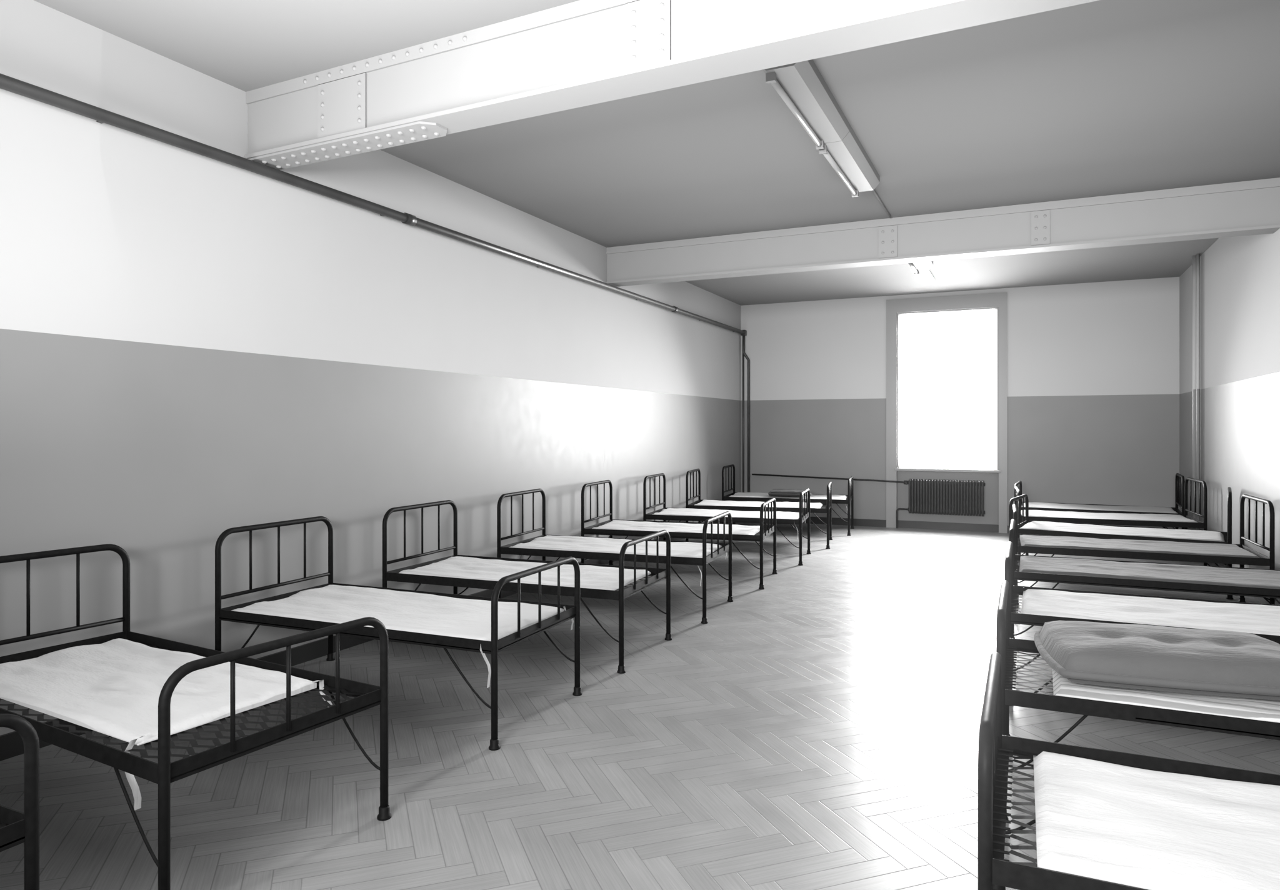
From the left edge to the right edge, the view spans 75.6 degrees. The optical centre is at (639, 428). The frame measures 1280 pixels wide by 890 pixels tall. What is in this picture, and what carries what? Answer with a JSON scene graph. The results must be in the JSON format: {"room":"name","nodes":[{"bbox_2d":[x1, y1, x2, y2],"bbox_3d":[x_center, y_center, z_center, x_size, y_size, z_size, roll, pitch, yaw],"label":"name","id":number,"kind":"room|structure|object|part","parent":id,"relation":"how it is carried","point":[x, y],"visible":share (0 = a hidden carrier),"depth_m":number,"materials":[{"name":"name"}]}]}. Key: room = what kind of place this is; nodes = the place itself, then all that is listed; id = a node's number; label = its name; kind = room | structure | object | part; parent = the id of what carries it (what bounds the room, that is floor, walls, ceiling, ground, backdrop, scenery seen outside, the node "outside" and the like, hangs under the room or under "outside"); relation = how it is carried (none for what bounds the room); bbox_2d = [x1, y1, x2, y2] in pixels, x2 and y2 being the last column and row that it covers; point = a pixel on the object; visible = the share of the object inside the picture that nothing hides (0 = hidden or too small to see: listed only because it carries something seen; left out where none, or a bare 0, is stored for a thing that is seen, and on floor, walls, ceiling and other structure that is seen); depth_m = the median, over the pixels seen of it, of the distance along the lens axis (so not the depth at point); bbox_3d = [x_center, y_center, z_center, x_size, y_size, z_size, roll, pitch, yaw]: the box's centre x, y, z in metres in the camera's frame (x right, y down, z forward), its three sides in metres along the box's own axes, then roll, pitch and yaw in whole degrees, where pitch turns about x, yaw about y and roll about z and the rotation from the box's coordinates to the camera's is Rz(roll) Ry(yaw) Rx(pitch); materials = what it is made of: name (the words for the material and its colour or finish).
{"room":"dormitory","nodes":[
{"label":"dormitory","id":0,"kind":"room"},
{"bbox_2d":[0,0,740,735],"bbox_3d":[-1.543,-0.250,7.103,0.400,3.500,15.070,0,0,25],"label":"wall","id":1,"kind":"structure","parent":0,"point":[194,347],"depth_m":5.02,"materials":[{"name":"paint"}]},
{"bbox_2d":[0,521,732,761],"bbox_3d":[-1.358,1.445,7.005,0.018,0.110,14.250,0,0,25],"label":"baseboard","id":2,"kind":"structure","parent":1,"relation":"attached to","point":[11,744],"depth_m":5.25,"materials":[{"name":"paint"}]},
{"bbox_2d":[0,73,749,492],"bbox_3d":[-1.288,-0.043,6.968,0.175,3.085,14.201,0,0,25],"label":"pipe","id":3,"kind":"object","parent":1,"relation":"attached to","point":[101,115],"visible":0.96,"depth_m":5.17,"materials":[{"name":"metal"}]},
{"bbox_2d":[0,522,1279,889],"bbox_3d":[1.369,1.560,5.717,6.950,0.120,15.120,0,0,25],"label":"floor","id":4,"kind":"structure","parent":0,"point":[820,730],"depth_m":3.75,"materials":[{"name":"grey wood"}]},
{"bbox_2d":[0,713,39,889],"bbox_3d":[-2.555,1.030,2.129,1.842,0.940,0.902,0,0,26],"label":"bed","id":5,"kind":"object","parent":4,"relation":"on","point":[17,827],"visible":1,"depth_m":2.11,"materials":[{"name":"metal"}]},
{"bbox_2d":[0,543,391,889],"bbox_3d":[-1.971,1.030,3.259,1.842,0.940,0.902,0,0,30],"label":"bed","id":6,"kind":"object","parent":4,"relation":"on","point":[134,688],"visible":1,"depth_m":3.09,"materials":[{"name":"metal"}]},
{"bbox_3d":[-2.045,1.105,3.320,1.440,0.234,0.792,0,0,30],"label":"mattress","id":7,"kind":"part","parent":6,"relation":"part of","materials":[{"name":"fabric"}]},
{"bbox_2d":[215,516,581,750],"bbox_3d":[-1.341,1.030,4.603,1.842,0.940,0.902,0,0,23],"label":"bed","id":8,"kind":"object","parent":4,"relation":"on","point":[492,625],"visible":0.97,"depth_m":4.51,"materials":[{"name":"metal"}]},
{"bbox_3d":[-1.333,1.105,4.602,1.705,0.235,0.892,0,0,23],"label":"mattress","id":9,"kind":"part","parent":8,"relation":"part of","materials":[{"name":"fabric"}]},
{"bbox_2d":[382,500,671,673],"bbox_3d":[-0.786,1.030,5.795,1.842,0.940,0.902,0,0,22],"label":"bed","id":10,"kind":"object","parent":4,"relation":"on","point":[597,581],"visible":0.84,"depth_m":5.68,"materials":[{"name":"metal"}]},
{"bbox_3d":[-0.814,1.008,5.793,1.620,0.046,0.750,0,0,22],"label":"mattress","id":11,"kind":"part","parent":10,"relation":"part of","materials":[{"name":"fabric"}]},
{"bbox_2d":[496,488,733,623],"bbox_3d":[-0.200,1.030,7.058,1.842,0.940,0.917,0,0,20],"label":"bed","id":12,"kind":"object","parent":4,"relation":"on","point":[682,552],"visible":0.88,"depth_m":6.93,"materials":[{"name":"metal"}]},
{"bbox_3d":[-0.192,1.105,7.061,1.705,0.235,0.892,0,0,19],"label":"mattress","id":13,"kind":"part","parent":12,"relation":"part of","materials":[{"name":"fabric"}]},
{"bbox_2d":[581,480,777,589],"bbox_3d":[0.408,1.030,8.371,1.842,0.940,0.902,0,0,18],"label":"bed","id":14,"kind":"object","parent":4,"relation":"on","point":[610,527],"visible":0.93,"depth_m":8.22,"materials":[{"name":"metal"}]},
{"bbox_3d":[0.378,1.008,8.358,1.620,0.046,0.750,0,0,18],"label":"mattress","id":15,"kind":"part","parent":14,"relation":"part of","materials":[{"name":"fabric"}]},
{"bbox_2d":[643,473,811,565],"bbox_3d":[1.034,1.030,9.712,1.842,0.940,0.902,0,0,18],"label":"bed","id":16,"kind":"object","parent":4,"relation":"on","point":[690,514],"visible":0.87,"depth_m":9.57,"materials":[{"name":"metal"}]},
{"bbox_3d":[1.038,1.105,9.702,1.705,0.235,0.892,0,0,17],"label":"mattress","id":17,"kind":"part","parent":16,"relation":"part of","materials":[{"name":"fabric"}]},
{"bbox_2d":[685,468,832,548],"bbox_3d":[1.585,1.030,10.910,1.842,0.940,0.902,0,0,15],"label":"bed","id":18,"kind":"object","parent":4,"relation":"on","point":[815,507],"visible":0.79,"depth_m":10.75,"materials":[{"name":"metal"}]},
{"bbox_3d":[1.560,1.008,10.912,1.620,0.046,0.750,0,0,16],"label":"mattress","id":19,"kind":"part","parent":18,"relation":"part of","materials":[{"name":"fabric"}]},
{"bbox_2d":[721,464,854,535],"bbox_3d":[2.197,1.030,12.214,1.842,0.940,0.940,0,0,18],"label":"bed","id":20,"kind":"object","parent":4,"relation":"on","point":[779,494],"visible":0.92,"depth_m":11.99,"materials":[{"name":"metal"}]},
{"bbox_3d":[2.208,1.105,12.224,1.705,0.235,0.892,0,0,17],"label":"mattress","id":21,"kind":"part","parent":20,"relation":"part of","materials":[{"name":"fabric"}]},
{"bbox_2d":[768,488,811,496],"bbox_3d":[2.201,0.946,12.109,0.632,0.088,0.532,0,0,12],"label":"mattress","id":22,"kind":"object","parent":20,"relation":"on","point":[775,492],"depth_m":11.91,"materials":[{"name":"fabric"}]},
{"bbox_2d":[1014,473,1184,529],"bbox_3d":[5.769,1.030,10.451,1.842,0.940,0.902,0,0,29],"label":"bed","id":23,"kind":"object","parent":4,"relation":"on","point":[1179,480],"visible":0.68,"depth_m":10.36,"materials":[{"name":"metal"}]},
{"bbox_3d":[5.771,1.011,10.445,1.700,0.040,0.790,0,0,28],"label":"mattress","id":24,"kind":"part","parent":23,"relation":"part of","materials":[{"name":"fabric"}]},
{"bbox_2d":[1014,477,1207,565],"bbox_3d":[5.300,1.030,9.445,1.842,0.940,0.902,0,0,22],"label":"bed","id":25,"kind":"object","parent":4,"relation":"on","point":[1185,521],"visible":0.85,"depth_m":9.22,"materials":[{"name":"metal"}]},
{"bbox_3d":[5.303,1.011,9.439,1.700,0.040,0.790,0,0,22],"label":"mattress","id":26,"kind":"part","parent":25,"relation":"part of","materials":[{"name":"fabric"}]},
{"bbox_2d":[1008,486,1233,599],"bbox_3d":[4.691,1.030,8.110,1.842,0.940,0.902,0,0,35],"label":"bed","id":27,"kind":"object","parent":4,"relation":"on","point":[1028,527],"visible":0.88,"depth_m":8.01,"materials":[{"name":"fabric"}]},
{"bbox_3d":[4.691,1.011,8.101,1.700,0.040,0.790,0,0,35],"label":"mattress","id":28,"kind":"part","parent":27,"relation":"part of","materials":[{"name":"fabric"}]},
{"bbox_2d":[978,651,1279,889],"bbox_3d":[1.795,1.030,1.933,1.842,0.940,0.902,0,0,25],"label":"bed","id":29,"kind":"object","parent":4,"relation":"on","point":[1104,819],"visible":1,"depth_m":2.10,"materials":[{"name":"fabric"}]},
{"bbox_3d":[1.814,1.008,1.914,1.620,0.046,0.750,0,0,25],"label":"mattress","id":30,"kind":"part","parent":29,"relation":"part of","materials":[{"name":"fabric"}]},
{"bbox_2d":[996,580,1279,819],"bbox_3d":[2.374,1.030,3.174,1.842,0.940,0.902,0,0,25],"label":"bed","id":31,"kind":"object","parent":4,"relation":"on","point":[1227,682],"visible":0.96,"depth_m":3.09,"materials":[{"name":"fabric"}]},
{"bbox_2d":[1033,620,1279,700],"bbox_3d":[2.124,0.913,3.313,0.952,0.150,0.692,0,0,17],"label":"mattress","id":32,"kind":"object","parent":31,"relation":"on","point":[1124,661],"depth_m":3.11,"materials":[{"name":"fabric"}]},
{"bbox_3d":[2.453,1.007,3.166,1.560,0.047,0.790,0,0,26],"label":"mattress","id":33,"kind":"part","parent":31,"relation":"part of","materials":[{"name":"white fabric"}]},
{"bbox_2d":[1005,541,1279,706],"bbox_3d":[2.990,1.030,4.496,1.842,0.940,0.919,0,0,25],"label":"bed","id":34,"kind":"object","parent":4,"relation":"on","point":[1039,605],"visible":0.87,"depth_m":4.56,"materials":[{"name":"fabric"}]},
{"bbox_3d":[2.985,1.105,4.502,1.705,0.235,0.892,0,0,26],"label":"mattress","id":35,"kind":"part","parent":34,"relation":"part of","materials":[{"name":"fabric"}]},
{"bbox_2d":[1011,494,1274,604],"bbox_3d":[4.189,1.030,7.067,1.842,0.940,0.902,0,0,23],"label":"bed","id":36,"kind":"object","parent":4,"relation":"on","point":[1220,553],"visible":0.88,"depth_m":6.86,"materials":[{"name":"metal"}]},
{"bbox_3d":[4.202,1.011,7.083,1.700,0.039,0.790,0,0,23],"label":"mattress","id":37,"kind":"part","parent":36,"relation":"part of","materials":[{"name":"grey fabric"}]},
{"bbox_2d":[1009,518,1279,638],"bbox_3d":[3.587,1.030,5.775,1.842,0.940,0.902,0,0,25],"label":"bed","id":38,"kind":"object","parent":4,"relation":"on","point":[1208,579],"visible":0.93,"depth_m":5.67,"materials":[{"name":"metal"}]},
{"bbox_3d":[3.600,1.011,5.791,1.700,0.039,0.790,0,0,25],"label":"mattress","id":39,"kind":"part","parent":38,"relation":"part of","materials":[{"name":"grey fabric"}]},
{"bbox_2d":[33,0,1279,305],"bbox_3d":[1.369,-2.075,5.717,6.950,0.150,15.120,0,0,25],"label":"ceiling","id":40,"kind":"structure","parent":0,"point":[1100,97],"depth_m":5.43,"materials":[{"name":"paint"}]},
{"bbox_2d":[244,0,1099,169],"bbox_3d":[0.443,-1.813,3.607,6.550,0.474,0.232,0,0,27],"label":"beam","id":41,"kind":"structure","parent":40,"relation":"attached to","point":[581,53],"depth_m":3.93,"materials":[{"name":"paint"}]},
{"bbox_2d":[762,59,891,218],"bbox_3d":[1.539,-1.925,6.068,0.250,0.150,3.800,0,0,25],"label":"ceiling light","id":42,"kind":"object","parent":40,"relation":"attached to","point":[801,85],"visible":0.98,"depth_m":5.13,"materials":[{"name":"metal"}]},
{"bbox_2d":[908,261,935,281],"bbox_3d":[3.306,-1.925,9.740,0.250,0.150,3.050,0,0,25],"label":"ceiling light","id":43,"kind":"object","parent":40,"relation":"attached to","point":[916,267],"visible":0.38,"depth_m":9.70,"materials":[{"name":"metal"}]},
{"bbox_2d":[606,177,1279,286],"bbox_3d":[2.460,-1.825,7.938,6.550,0.450,0.232,0,0,25],"label":"beam","id":44,"kind":"structure","parent":40,"relation":"attached to","point":[1248,207],"depth_m":7.58,"materials":[{"name":"paint"}]},
{"bbox_2d":[740,276,1179,529],"bbox_3d":[4.476,-0.250,12.378,6.050,3.500,0.420,0,0,25],"label":"wall","id":45,"kind":"structure","parent":0,"point":[1093,368],"depth_m":11.71,"materials":[{"name":"paint"}]},
{"bbox_2d":[751,473,984,528],"bbox_3d":[3.390,1.116,12.606,3.470,0.768,0.185,0,0,25],"label":"radiator","id":46,"kind":"object","parent":45,"relation":"attached to","point":[933,496],"visible":1,"depth_m":12.06,"materials":[{"name":"metal"}]},
{"bbox_2d":[797,516,1008,533],"bbox_3d":[4.394,1.445,12.203,6.014,0.110,0.068,0,0,25],"label":"baseboard","id":47,"kind":"structure","parent":45,"relation":"attached to","point":[955,526],"depth_m":12.34,"materials":[{"name":"paint"}]},
{"bbox_2d":[886,292,1007,533],"bbox_3d":[4.508,-0.217,12.187,1.670,3.435,0.220,0,0,25],"label":"window","id":48,"kind":"structure","parent":45,"relation":"in","point":[995,304],"depth_m":12.21,"materials":[{"name":"paint"}]},
{"bbox_2d":[1179,228,1279,601],"bbox_3d":[4.303,-0.250,4.377,0.400,3.500,15.070,0,0,25],"label":"wall","id":49,"kind":"structure","parent":0,"point":[1240,275],"depth_m":7.99,"materials":[{"name":"paint"}]},
{"bbox_2d":[1192,253,1199,529],"bbox_3d":[6.419,-0.250,9.531,0.057,3.500,0.158,0,0,25],"label":"pipe","id":50,"kind":"object","parent":49,"relation":"attached to","point":[1196,258],"visible":0.66,"depth_m":9.47,"materials":[{"name":"metal"}]},
{"bbox_2d":[1208,563,1279,604],"bbox_3d":[4.109,1.445,4.456,0.018,0.110,14.250,0,0,25],"label":"baseboard","id":51,"kind":"structure","parent":49,"relation":"attached to","point":[1261,600],"depth_m":7.13,"materials":[{"name":"paint"}]},
{"label":"outside","id":52,"kind":"structure","parent":0,"visible":0},
{"bbox_2d":[903,313,993,464],"bbox_3d":[4.674,-0.568,12.496,2.010,2.935,0.001,0,0,25],"label":"window","id":53,"kind":"structure","parent":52,"point":[971,336],"depth_m":12.49,"materials":[{"name":"white glass"}]}
]}

